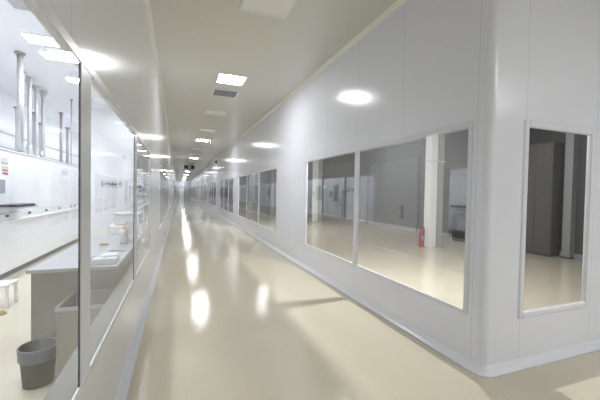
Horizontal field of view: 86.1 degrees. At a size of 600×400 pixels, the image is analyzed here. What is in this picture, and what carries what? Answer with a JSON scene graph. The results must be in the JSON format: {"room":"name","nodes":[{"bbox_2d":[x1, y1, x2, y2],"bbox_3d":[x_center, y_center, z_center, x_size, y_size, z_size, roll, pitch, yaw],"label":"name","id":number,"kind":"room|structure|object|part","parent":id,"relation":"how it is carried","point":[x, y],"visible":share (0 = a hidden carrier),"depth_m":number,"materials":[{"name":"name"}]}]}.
{"room":"laboratory corridor","nodes":[
{"label":"laboratory corridor","id":0,"kind":"room"},
{"bbox_2d":[0,92,78,164],"bbox_3d":[-16.706,-1.545,31.604,0.100,4.000,79.000,1,1,-21],"label":"wall","id":1,"kind":"structure","parent":0,"point":[7,112],"depth_m":10.89,"materials":[{"name":"white paint"}]},
{"bbox_2d":[0,128,77,156],"bbox_3d":[-8.028,-1.853,8.940,0.080,0.090,17.500,1,1,-21],"label":"trim","id":2,"kind":"structure","parent":1,"relation":"attached to","point":[1,129],"depth_m":10.58,"materials":[{"name":"white metal"}]},
{"bbox_2d":[0,143,77,164],"bbox_3d":[-8.035,-1.453,8.950,0.080,0.090,17.500,1,1,-21],"label":"trim","id":3,"kind":"structure","parent":1,"relation":"attached to","point":[1,144],"depth_m":11.37,"materials":[{"name":"white metal"}]},
{"bbox_2d":[0,0,111,134],"bbox_3d":[-14.792,-3.575,32.267,3.910,0.100,79.000,1,1,-21],"label":"ceiling","id":4,"kind":"structure","parent":0,"point":[47,74],"depth_m":6.93,"materials":[{"name":"white paint"}]},
{"bbox_2d":[6,0,30,11],"bbox_3d":[-3.805,-2.667,4.374,0.290,0.014,0.380,1,1,-21],"label":"recessed light","id":5,"kind":"object","parent":4,"relation":"in","point":[20,5],"visible":0.55,"depth_m":4.39,"materials":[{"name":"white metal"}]},
{"bbox_2d":[18,32,60,47],"bbox_3d":[-4.380,-2.703,5.428,0.476,0.012,0.416,1,1,-21],"label":"recessed light","id":6,"kind":"object","parent":4,"relation":"in","point":[30,38],"visible":0.9,"depth_m":5.41,"materials":[{"name":"white plastic"}]},
{"bbox_2d":[36,50,72,62],"bbox_3d":[-4.635,-2.723,6.101,0.476,0.012,0.416,1,1,-21],"label":"recessed light","id":7,"kind":"object","parent":4,"relation":"in","point":[47,55],"visible":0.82,"depth_m":6.09,"materials":[{"name":"white plastic"}]},
{"bbox_2d":[63,76,78,82],"bbox_3d":[-5.140,-2.763,7.438,0.476,0.012,0.416,1,1,-21],"label":"recessed light","id":8,"kind":"object","parent":4,"relation":"in","point":[69,79],"visible":0.51,"depth_m":7.36,"materials":[{"name":"white plastic"}]},
{"bbox_2d":[22,0,176,399],"bbox_3d":[-12.923,-1.507,33.036,0.030,4.000,79.000,1,1,-21],"label":"wall","id":9,"kind":"structure","parent":0,"point":[114,36],"depth_m":2.49,"materials":[{"name":"white paint"}]},
{"bbox_2d":[43,275,123,399],"bbox_3d":[-12.562,-0.110,31.926,0.104,0.032,72.430,1,1,-21],"label":"trim","id":10,"kind":"structure","parent":9,"relation":"attached to","point":[64,387],"depth_m":1.68,"materials":[{"name":"grey metal"}]},
{"bbox_2d":[31,0,149,399],"bbox_3d":[-0.929,0.102,1.347,0.010,1.452,7.100,1,1,-21],"label":"window","id":11,"kind":"structure","parent":9,"relation":"in","point":[137,220],"depth_m":1.50,"materials":[{"name":"white paint"}]},
{"bbox_3d":[-1.277,0.084,2.266,0.001,1.380,1.605,1,1,-21],"label":"pane","id":12,"kind":"part","parent":11,"relation":"part of","materials":[{"name":"clear glass"}]},
{"bbox_3d":[-1.897,0.034,3.907,0.001,1.380,1.535,1,1,-21],"label":"pane","id":13,"kind":"part","parent":11,"relation":"part of","materials":[{"name":"clear glass"}]},
{"bbox_2d":[115,197,176,399],"bbox_3d":[-12.920,0.458,33.097,0.055,0.068,78.980,1,1,-21],"label":"baseboard","id":14,"kind":"structure","parent":9,"relation":"attached to","point":[122,393],"depth_m":3.17,"materials":[{"name":"white"}]},
{"bbox_2d":[144,0,176,178],"bbox_3d":[-12.853,-3.220,33.011,0.050,0.054,78.980,1,1,-21],"label":"trim","id":15,"kind":"structure","parent":9,"relation":"attached to","point":[147,2],"depth_m":5.30,"materials":[{"name":"white metal"}]},
{"bbox_2d":[159,165,168,228],"bbox_3d":[-4.343,-0.170,10.374,0.010,1.452,7.030,1,1,-21],"label":"window","id":16,"kind":"structure","parent":9,"relation":"in","point":[164,178],"depth_m":8.98,"materials":[{"name":"clear glass"}]},
{"bbox_3d":[-3.404,-0.086,7.892,0.001,1.380,1.630,1,1,-21],"label":"pane","id":17,"kind":"part","parent":16,"relation":"part of","materials":[{"name":"clear glass"}]},
{"bbox_3d":[-4.030,-0.136,9.547,0.001,1.380,1.630,1,1,-21],"label":"pane","id":18,"kind":"part","parent":16,"relation":"part of","materials":[{"name":"clear glass"}]},
{"bbox_3d":[-4.656,-0.186,11.202,0.001,1.380,1.630,1,1,-21],"label":"pane","id":19,"kind":"part","parent":16,"relation":"part of","materials":[{"name":"clear glass"}]},
{"bbox_3d":[-5.282,-0.236,12.857,0.001,1.380,1.630,1,1,-21],"label":"pane","id":20,"kind":"part","parent":16,"relation":"part of","materials":[{"name":"clear glass"}]},
{"bbox_2d":[170,179,172,206],"bbox_3d":[-7.632,-0.433,19.069,0.010,1.452,7.030,1,1,-21],"label":"window","id":21,"kind":"structure","parent":9,"relation":"in","point":[171,182],"depth_m":18.99,"materials":[{"name":"clear glass"}]},
{"bbox_2d":[91,108,125,235],"bbox_3d":[-5.954,-0.848,10.215,1.320,4.000,0.100,1,1,-21],"label":"wall partition","id":22,"kind":"structure","parent":0,"point":[108,133],"depth_m":10.11,"materials":[{"name":"white"}]},
{"bbox_2d":[101,180,121,187],"bbox_3d":[-5.958,-0.507,10.161,0.580,0.220,0.017,1,1,-21],"label":"sign","id":23,"kind":"object","parent":22,"relation":"attached to","point":[104,183],"visible":1,"depth_m":10.15,"materials":[{"name":"white plastic"}]},
{"bbox_3d":[-5.958,-0.507,10.161,0.540,0.180,0.014,1,1,-21],"label":"sign plate","id":24,"kind":"part","parent":23,"relation":"part of","materials":[{"name":"white ceramic"}]},
{"bbox_2d":[177,180,189,196],"bbox_3d":[-25.596,-2.483,70.515,2.981,3.742,0.100,1,1,-21],"label":"wall","id":25,"kind":"structure","parent":0,"point":[180,183],"depth_m":70.20,"materials":[{"name":"grey"}]},
{"bbox_2d":[178,187,183,196],"bbox_3d":[-25.964,-1.688,70.293,1.170,2.150,0.100,1,1,-21],"label":"door","id":26,"kind":"structure","parent":25,"relation":"in","point":[181,189],"depth_m":70.29,"materials":[{"name":"white metal"}]},
{"bbox_2d":[184,182,189,196],"bbox_3d":[-24.841,-2.227,70.701,1.210,3.250,0.100,1,1,-21],"label":"door","id":27,"kind":"structure","parent":25,"relation":"in","point":[186,185],"depth_m":70.69,"materials":[{"name":"grey"}]},
{"bbox_2d":[0,197,599,399],"bbox_3d":[-10.362,0.618,34.069,13.950,0.200,79.400,1,1,-21],"label":"floor","id":28,"kind":"structure","parent":0,"point":[230,316],"depth_m":3.56,"materials":[{"name":"beige"}]},
{"bbox_2d":[0,309,6,315],"bbox_3d":[-3.548,1.317,3.746,0.198,0.062,0.090,0,2,-44],"label":"shoe","id":29,"kind":"object","parent":28,"relation":"on","point":[2,312],"visible":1,"depth_m":3.77,"materials":[{"name":"beige"}]},
{"bbox_2d":[0,279,18,307],"bbox_3d":[-3.858,1.190,4.032,0.420,0.290,0.300,1,1,-21],"label":"step stool","id":30,"kind":"object","parent":28,"relation":"on","point":[3,283],"visible":1,"depth_m":4.07,"materials":[{"name":"white plastic"}]},
{"bbox_3d":[-3.645,1.208,3.990,0.030,0.265,0.030,1,1,-21],"label":"leg","id":31,"kind":"part","parent":30,"relation":"part of","materials":[{"name":"white plastic"}]},
{"bbox_3d":[-3.730,1.201,4.214,0.030,0.265,0.030,1,1,-21],"label":"leg","id":32,"kind":"part","parent":30,"relation":"part of","materials":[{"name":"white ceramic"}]},
{"bbox_2d":[16,337,55,389],"bbox_3d":[-2.011,1.257,2.470,0.256,0.297,0.256,1,1,-21],"label":"waste bin","id":33,"kind":"object","parent":28,"relation":"on","point":[36,358],"visible":0.88,"depth_m":2.40,"materials":[{"name":"grey plastic"}]},
{"bbox_2d":[0,148,77,279],"bbox_3d":[-5.279,0.222,5.283,1.450,2.115,9.620,1,1,-21],"label":"bench","id":34,"kind":"object","parent":28,"relation":"on","point":[39,195],"visible":0.87,"depth_m":6.21,"materials":[{"name":"white metal"}]},
{"bbox_2d":[13,106,16,150],"bbox_3d":[-6.539,-1.527,7.428,0.144,1.235,0.144,1,1,-21],"label":"exhaust pipe","id":35,"kind":"object","parent":34,"relation":"on","point":[14,107],"visible":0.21,"depth_m":7.39,"materials":[{"name":"grey metal"}]},
{"bbox_2d":[0,203,37,208],"bbox_3d":[-4.659,0.095,5.300,0.280,0.060,0.800,1,1,-21],"label":"keyboard tray","id":36,"kind":"object","parent":34,"relation":"on","point":[2,205],"depth_m":5.11,"materials":[{"name":"black plastic"}]},
{"bbox_2d":[14,51,25,153],"bbox_3d":[-5.223,-1.795,5.992,0.173,1.885,0.173,1,1,-21],"label":"exhaust pipe","id":37,"kind":"object","parent":34,"relation":"on","point":[20,94],"visible":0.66,"depth_m":5.96,"materials":[{"name":"silver metal"}]},
{"bbox_2d":[23,71,26,153],"bbox_3d":[-6.047,-1.833,6.984,0.176,1.884,0.176,1,1,-21],"label":"exhaust pipe","id":38,"kind":"object","parent":34,"relation":"on","point":[24,73],"visible":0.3,"depth_m":7.00,"materials":[{"name":"silver metal"}]},
{"bbox_2d":[25,76,34,155],"bbox_3d":[-6.181,-1.843,7.339,0.176,1.884,0.176,1,1,-21],"label":"exhaust pipe","id":39,"kind":"object","parent":34,"relation":"on","point":[29,80],"visible":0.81,"depth_m":7.31,"materials":[{"name":"silver metal"}]},
{"bbox_2d":[32,112,38,151],"bbox_3d":[-7.073,-1.639,8.559,0.180,1.385,0.180,1,1,-21],"label":"exhaust pipe","id":40,"kind":"object","parent":34,"relation":"on","point":[33,113],"visible":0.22,"depth_m":8.51,"materials":[{"name":"grey metal"}]},
{"bbox_2d":[32,85,40,156],"bbox_3d":[-6.515,-1.863,7.940,0.160,1.884,0.160,1,1,-21],"label":"exhaust pipe","id":41,"kind":"object","parent":34,"relation":"on","point":[36,88],"visible":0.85,"depth_m":7.91,"materials":[{"name":"silver metal"}]},
{"bbox_3d":[-5.384,-0.824,5.212,1.185,0.025,9.620,1,1,-21],"label":"rail","id":42,"kind":"part","parent":34,"relation":"part of","materials":[{"name":"white metal"}]},
{"bbox_3d":[-5.420,1.227,5.260,1.050,0.100,9.580,1,1,-21],"label":"kick plate","id":43,"kind":"part","parent":34,"relation":"part of","materials":[{"name":"grey metal"}]},
{"bbox_2d":[38,122,40,149],"bbox_3d":[-7.216,-1.550,8.936,0.144,1.185,0.144,1,1,-21],"label":"exhaust pipe","id":44,"kind":"object","parent":34,"relation":"on","point":[39,123],"visible":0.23,"depth_m":8.89,"materials":[{"name":"grey metal"}]},
{"bbox_2d":[39,90,47,158],"bbox_3d":[-6.664,-1.875,8.332,0.176,1.884,0.176,1,1,-21],"label":"exhaust pipe","id":45,"kind":"object","parent":34,"relation":"on","point":[43,93],"visible":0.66,"depth_m":8.30,"materials":[{"name":"silver metal"}]},
{"bbox_2d":[58,112,63,161],"bbox_3d":[-7.037,-1.769,9.457,0.130,1.605,0.130,1,1,-21],"label":"exhaust pipe","id":46,"kind":"object","parent":34,"relation":"on","point":[60,113],"visible":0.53,"depth_m":9.43,"materials":[{"name":"silver metal"}]},
{"bbox_2d":[65,127,69,163],"bbox_3d":[-6.915,-1.559,9.552,0.130,1.185,0.130,1,1,-21],"label":"exhaust pipe","id":47,"kind":"object","parent":34,"relation":"on","point":[66,128],"visible":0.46,"depth_m":9.52,"materials":[{"name":"silver metal"}]},
{"bbox_2d":[70,99,72,164],"bbox_3d":[-6.462,-1.889,9.071,0.070,1.885,0.070,1,1,-21],"label":"exhaust pipe","id":48,"kind":"object","parent":34,"relation":"on","point":[71,100],"visible":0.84,"depth_m":9.06,"materials":[{"name":"silver metal"}]},
{"bbox_2d":[26,235,124,339],"bbox_3d":[-2.393,0.966,3.873,0.685,0.800,2.220,1,1,-21],"label":"bench","id":49,"kind":"object","parent":28,"relation":"on","point":[55,278],"visible":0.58,"depth_m":2.83,"materials":[{"name":"silver metal"}]},
{"bbox_3d":[-2.006,1.003,2.865,0.635,0.747,0.020,1,1,-21],"label":"panel","id":50,"kind":"part","parent":49,"relation":"part of","materials":[{"name":"silver metal"}]},
{"bbox_2d":[91,255,118,264],"bbox_3d":[-1.863,0.570,3.056,0.220,0.050,0.200,1,1,-21],"label":"tray","id":51,"kind":"object","parent":49,"relation":"on","point":[104,259],"visible":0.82,"depth_m":2.99,"materials":[{"name":"white plastic"}]},
{"bbox_2d":[100,252,119,255],"bbox_3d":[-1.998,0.577,3.358,0.170,0.017,0.260,1,1,-21],"label":"paper stack","id":52,"kind":"object","parent":49,"relation":"on","point":[103,253],"visible":0.52,"depth_m":3.40,"materials":[{"name":"white paper"}]},
{"bbox_2d":[107,248,124,251],"bbox_3d":[-2.064,0.566,3.643,0.190,0.022,0.140,1,1,-21],"label":"folded wipes","id":53,"kind":"object","parent":49,"relation":"on","point":[113,249],"visible":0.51,"depth_m":3.60,"materials":[{"name":"grey"}]},
{"bbox_3d":[-2.104,0.955,3.993,0.020,0.707,2.159,1,1,-21],"label":"panel","id":54,"kind":"part","parent":49,"relation":"part of","materials":[{"name":"silver metal"}]},
{"bbox_2d":[119,224,124,243],"bbox_3d":[-2.271,0.433,4.138,0.094,0.258,0.094,2,1,22],"label":"pump bottle","id":55,"kind":"object","parent":49,"relation":"on","point":[122,231],"visible":0.73,"depth_m":4.10,"materials":[{"name":"white plastic"}]},
{"bbox_2d":[55,288,114,378],"bbox_3d":[-1.746,1.104,2.663,0.342,0.604,0.448,1,1,-21],"label":"box","id":56,"kind":"object","parent":28,"relation":"on","point":[66,311],"visible":0.23,"depth_m":2.43,"materials":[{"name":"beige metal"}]},
{"bbox_2d":[108,223,122,234],"bbox_3d":[-3.520,0.882,6.594,0.600,0.800,0.830,1,1,-21],"label":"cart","id":57,"kind":"object","parent":28,"relation":"on","point":[113,229],"visible":0.12,"depth_m":6.16,"materials":[{"name":"white plastic"}]},
{"bbox_3d":[-3.377,0.613,6.222,0.560,0.200,0.012,1,1,-21],"label":"drawer","id":58,"kind":"part","parent":57,"relation":"part of","materials":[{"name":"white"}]},
{"bbox_2d":[113,212,125,224],"bbox_3d":[-3.516,0.369,6.596,0.480,0.225,0.640,1,1,-21],"label":"box","id":59,"kind":"object","parent":57,"relation":"on","point":[119,217],"visible":0.41,"depth_m":6.27,"materials":[{"name":"white plastic"}]},
{"bbox_3d":[-3.514,0.269,6.594,0.480,0.025,0.640,1,1,-21],"label":"lid","id":60,"kind":"part","parent":59,"relation":"part of","materials":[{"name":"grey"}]},
{"bbox_2d":[270,169,276,210],"bbox_3d":[-2.047,-0.989,25.026,0.520,3.741,0.250,1,1,-21],"label":"column","id":61,"kind":"structure","parent":28,"relation":"on","point":[273,172],"depth_m":24.93,"materials":[{"name":"grey"}]},
{"bbox_3d":[-1.893,-0.987,25.084,0.180,3.741,0.200,1,1,-21],"label":"casing","id":62,"kind":"part","parent":61,"relation":"part of","materials":[{"name":"grey metal"}]},
{"bbox_2d":[312,159,322,220],"bbox_3d":[0.923,-0.751,17.172,0.520,3.741,0.250,1,1,-21],"label":"column","id":63,"kind":"structure","parent":28,"relation":"on","point":[317,174],"depth_m":17.08,"materials":[{"name":"grey paint"}]},
{"bbox_3d":[1.077,-0.750,17.230,0.180,3.741,0.200,1,1,-21],"label":"casing","id":64,"kind":"part","parent":63,"relation":"part of","materials":[{"name":"grey"}]},
{"bbox_2d":[419,227,424,246],"bbox_3d":[3.512,1.046,9.241,0.173,0.612,0.154,2,2,31],"label":"fire extinguisher","id":65,"kind":"object","parent":28,"relation":"on","point":[421,231],"visible":1,"depth_m":9.19,"materials":[{"name":"red metal"}]},
{"bbox_2d":[424,133,444,246],"bbox_3d":[3.893,-0.514,9.318,0.520,3.741,0.250,1,1,-21],"label":"column","id":66,"kind":"structure","parent":28,"relation":"on","point":[435,144],"depth_m":9.23,"materials":[{"name":"white paint"}]},
{"bbox_3d":[4.048,-0.512,9.377,0.180,3.741,0.200,1,1,-21],"label":"casing","id":67,"kind":"part","parent":66,"relation":"part of","materials":[{"name":"grey"}]},
{"bbox_2d":[452,212,465,241],"bbox_3d":[5.458,0.883,10.541,0.512,0.950,0.700,1,1,-21],"label":"base cabinet","id":68,"kind":"object","parent":28,"relation":"on","point":[458,218],"visible":0.6,"depth_m":10.52,"materials":[{"name":"grey plastic"}]},
{"bbox_3d":[5.165,0.846,10.610,0.012,0.830,0.320,1,1,-21],"label":"cabinet door","id":69,"kind":"part","parent":68,"relation":"part of","materials":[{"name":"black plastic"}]},
{"bbox_3d":[5.285,0.856,10.293,0.012,0.830,0.320,1,1,-21],"label":"cabinet door","id":70,"kind":"part","parent":68,"relation":"part of","materials":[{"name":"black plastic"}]},
{"bbox_2d":[525,142,564,256],"bbox_3d":[6.344,-0.018,8.474,0.435,2.880,0.800,1,1,-21],"label":"tall cabinet","id":71,"kind":"object","parent":28,"relation":"on","point":[546,160],"visible":0.76,"depth_m":8.18,"materials":[{"name":"grey metal"}]},
{"bbox_3d":[6.079,-0.050,8.581,0.015,2.730,0.370,1,1,-21],"label":"cupboard door","id":72,"kind":"part","parent":71,"relation":"part of","materials":[{"name":"grey metal"}]},
{"bbox_3d":[6.217,-0.039,8.217,0.015,2.730,0.370,1,1,-21],"label":"cupboard door","id":73,"kind":"part","parent":71,"relation":"part of","materials":[{"name":"grey metal"}]},
{"bbox_2d":[560,133,578,258],"bbox_3d":[6.672,-0.429,7.922,0.220,3.740,0.220,1,1,-21],"label":"column","id":74,"kind":"structure","parent":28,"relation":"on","point":[572,140],"depth_m":7.87,"materials":[{"name":"grey paint"}]},
{"bbox_2d":[150,0,467,179],"bbox_3d":[-8.461,-3.254,34.671,9.641,0.100,78.999,1,1,-21],"label":"ceiling","id":75,"kind":"structure","parent":0,"point":[197,41],"depth_m":5.32,"materials":[{"name":"white paint"}]},
{"bbox_2d":[184,165,193,168],"bbox_3d":[-9.623,-2.890,27.929,0.840,0.360,0.066,1,1,-21],"label":"hanging sign","id":76,"kind":"object","parent":75,"relation":"hanging from","point":[185,166],"visible":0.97,"depth_m":27.88,"materials":[{"name":"grey plastic"}]},
{"bbox_2d":[199,128,215,131],"bbox_3d":[-3.403,-2.571,11.791,0.586,0.018,0.556,1,1,-21],"label":"recessed light","id":77,"kind":"object","parent":75,"relation":"in","point":[200,129],"visible":1,"depth_m":11.70,"materials":[{"name":"white plastic"}]},
{"bbox_2d":[204,109,226,115],"bbox_3d":[-2.413,-2.491,9.173,0.586,0.018,0.556,1,1,-21],"label":"recessed light","id":78,"kind":"object","parent":75,"relation":"in","point":[207,111],"visible":1,"depth_m":9.13,"materials":[{"name":"white plastic"}]},
{"bbox_2d":[212,88,239,97],"bbox_3d":[-1.711,-2.438,7.344,0.560,0.014,0.540,1,1,-21],"label":"ceiling vent","id":79,"kind":"object","parent":75,"relation":"in","point":[216,92],"visible":1,"depth_m":7.33,"materials":[{"name":"grey metal"}]},
{"bbox_2d":[216,73,247,85],"bbox_3d":[-1.381,-2.412,6.443,0.556,0.012,0.556,1,1,-21],"label":"recessed light","id":80,"kind":"object","parent":75,"relation":"in","point":[223,78],"visible":1,"depth_m":6.42,"materials":[{"name":"white plastic"}]},
{"bbox_2d":[239,0,296,19],"bbox_3d":[-0.373,-2.328,3.778,0.586,0.018,0.556,1,1,-21],"label":"ceiling vent","id":81,"kind":"object","parent":75,"relation":"in","point":[280,9],"visible":1,"depth_m":3.88,"materials":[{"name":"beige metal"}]},
{"bbox_2d":[190,0,485,362],"bbox_3d":[-11.358,-1.437,36.842,0.030,3.742,72.995,1,1,-21],"label":"wall","id":82,"kind":"structure","parent":0,"point":[420,69],"depth_m":4.01,"materials":[{"name":"white paint"}]},
{"bbox_2d":[198,185,200,199],"bbox_3d":[-12.058,-0.924,38.643,0.018,1.702,5.130,1,1,-21],"label":"window","id":83,"kind":"structure","parent":82,"relation":"in","point":[199,192],"depth_m":39.19,"materials":[{"name":"glass"}]},
{"bbox_2d":[203,184,206,201],"bbox_3d":[-9.370,-0.710,31.538,0.018,1.702,5.130,1,1,-21],"label":"window","id":84,"kind":"structure","parent":82,"relation":"in","point":[204,185],"depth_m":30.61,"materials":[{"name":"clear glass"}]},
{"bbox_3d":[-8.759,-0.652,29.931,0.001,1.630,1.600,1,1,-21],"label":"pane","id":85,"kind":"part","parent":84,"relation":"part of","materials":[{"name":"clear glass"}]},
{"bbox_2d":[209,182,215,205],"bbox_3d":[-6.683,-0.495,24.432,0.018,1.702,5.130,1,1,-21],"label":"window","id":86,"kind":"structure","parent":82,"relation":"in","point":[212,186],"depth_m":24.19,"materials":[{"name":"clear glass"}]},
{"bbox_3d":[-7.288,-0.534,26.041,0.001,1.630,1.600,1,1,-21],"label":"pane","id":87,"kind":"part","parent":86,"relation":"part of","materials":[{"name":"clear glass"}]},
{"bbox_3d":[-6.680,-0.486,24.433,0.001,1.630,1.600,1,1,-21],"label":"pane","id":88,"kind":"part","parent":86,"relation":"part of","materials":[{"name":"clear glass"}]},
{"bbox_3d":[-6.072,-0.437,22.825,0.001,1.630,1.600,1,1,-21],"label":"pane","id":89,"kind":"part","parent":86,"relation":"part of","materials":[{"name":"clear glass"}]},
{"bbox_2d":[220,177,233,213],"bbox_3d":[-3.995,-0.280,17.326,0.018,1.702,5.130,1,1,-21],"label":"window","id":90,"kind":"structure","parent":82,"relation":"in","point":[226,185],"depth_m":16.83,"materials":[{"name":"clear glass"}]},
{"bbox_3d":[-4.601,-0.320,18.936,0.001,1.630,1.600,1,1,-21],"label":"pane","id":91,"kind":"part","parent":90,"relation":"part of","materials":[{"name":"clear glass"}]},
{"bbox_3d":[-3.993,-0.271,17.327,0.001,1.630,1.600,1,1,-21],"label":"pane","id":92,"kind":"part","parent":90,"relation":"part of","materials":[{"name":"clear glass"}]},
{"bbox_3d":[-3.385,-0.222,15.719,0.001,1.630,1.600,1,1,-21],"label":"pane","id":93,"kind":"part","parent":90,"relation":"part of","materials":[{"name":"clear glass"}]},
{"bbox_2d":[238,167,276,231],"bbox_3d":[-1.617,-0.090,11.038,0.018,1.702,5.740,1,1,-21],"label":"window","id":94,"kind":"structure","parent":82,"relation":"in","point":[251,185],"depth_m":11.09,"materials":[{"name":"glass"}]},
{"bbox_3d":[-2.310,-0.136,12.877,0.001,1.630,1.720,1,1,-21],"label":"pane","id":95,"kind":"part","parent":94,"relation":"part of","materials":[{"name":"clear glass"}]},
{"bbox_3d":[-1.650,-0.084,11.133,0.001,1.630,1.770,1,1,-21],"label":"pane","id":96,"kind":"part","parent":94,"relation":"part of","materials":[{"name":"clear glass"}]},
{"bbox_3d":[-0.952,-0.028,9.287,0.001,1.630,1.900,1,1,-21],"label":"pane","id":97,"kind":"part","parent":94,"relation":"part of","materials":[{"name":"clear glass"}]},
{"bbox_2d":[191,0,406,179],"bbox_3d":[-11.359,-3.279,36.780,0.050,0.054,72.985,1,1,-21],"label":"trim","id":98,"kind":"structure","parent":82,"relation":"attached to","point":[398,3],"depth_m":5.16,"materials":[{"name":"white metal"}]},
{"bbox_2d":[304,121,472,313],"bbox_3d":[0.800,0.103,4.646,0.018,1.702,3.925,1,1,-21],"label":"window","id":99,"kind":"structure","parent":82,"relation":"in","point":[469,124],"depth_m":3.46,"materials":[{"name":"white paint"}]},
{"bbox_2d":[190,197,599,377],"bbox_3d":[-8.251,0.432,37.998,6.804,0.068,73.115,1,1,-21],"label":"baseboard","id":100,"kind":"structure","parent":82,"relation":"attached to","point":[512,366],"depth_m":3.09,"materials":[{"name":"white"}]},
{"bbox_2d":[264,128,586,254],"bbox_3d":[-3.940,-1.418,36.436,0.100,4.000,79.000,1,1,-21],"label":"wall","id":101,"kind":"structure","parent":0,"point":[338,172],"depth_m":12.89,"materials":[{"name":"white paint"}]},
{"bbox_2d":[366,155,419,231],"bbox_3d":[4.150,-0.316,14.822,0.050,3.100,3.800,1,1,-21],"label":"door","id":102,"kind":"structure","parent":101,"relation":"in","point":[392,183],"depth_m":14.51,"materials":[{"name":"grey metal"}]},
{"bbox_2d":[399,205,402,217],"bbox_3d":[4.410,0.519,13.983,0.142,0.560,0.160,1,1,-21],"label":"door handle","id":103,"kind":"object","parent":102,"relation":"attached to","point":[400,206],"visible":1,"depth_m":13.94,"materials":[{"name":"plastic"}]},
{"bbox_2d":[264,204,582,259],"bbox_3d":[0.019,0.845,25.718,0.040,0.120,43.970,1,1,-21],"label":"trim","id":104,"kind":"structure","parent":101,"relation":"attached to","point":[576,256],"depth_m":14.67,"materials":[{"name":"grey"}]},
{"bbox_2d":[489,0,599,365],"bbox_3d":[4.751,-0.372,3.866,6.684,3.742,0.030,1,1,-21],"label":"wall","id":105,"kind":"structure","parent":0,"point":[549,53],"depth_m":2.83,"materials":[{"name":"white paint"}]},
{"bbox_2d":[475,0,500,365],"bbox_3d":[1.578,-0.404,2.681,0.106,3.742,0.022,2,1,24],"label":"trim","id":106,"kind":"structure","parent":105,"relation":"attached to","point":[493,7],"depth_m":2.69,"materials":[{"name":"white metal"}]},
{"bbox_2d":[517,119,595,318],"bbox_3d":[2.385,0.176,2.977,0.992,1.740,0.050,1,1,-21],"label":"window","id":107,"kind":"structure","parent":105,"relation":"in","point":[591,133],"depth_m":2.98,"materials":[{"name":"white metal"}]}
]}

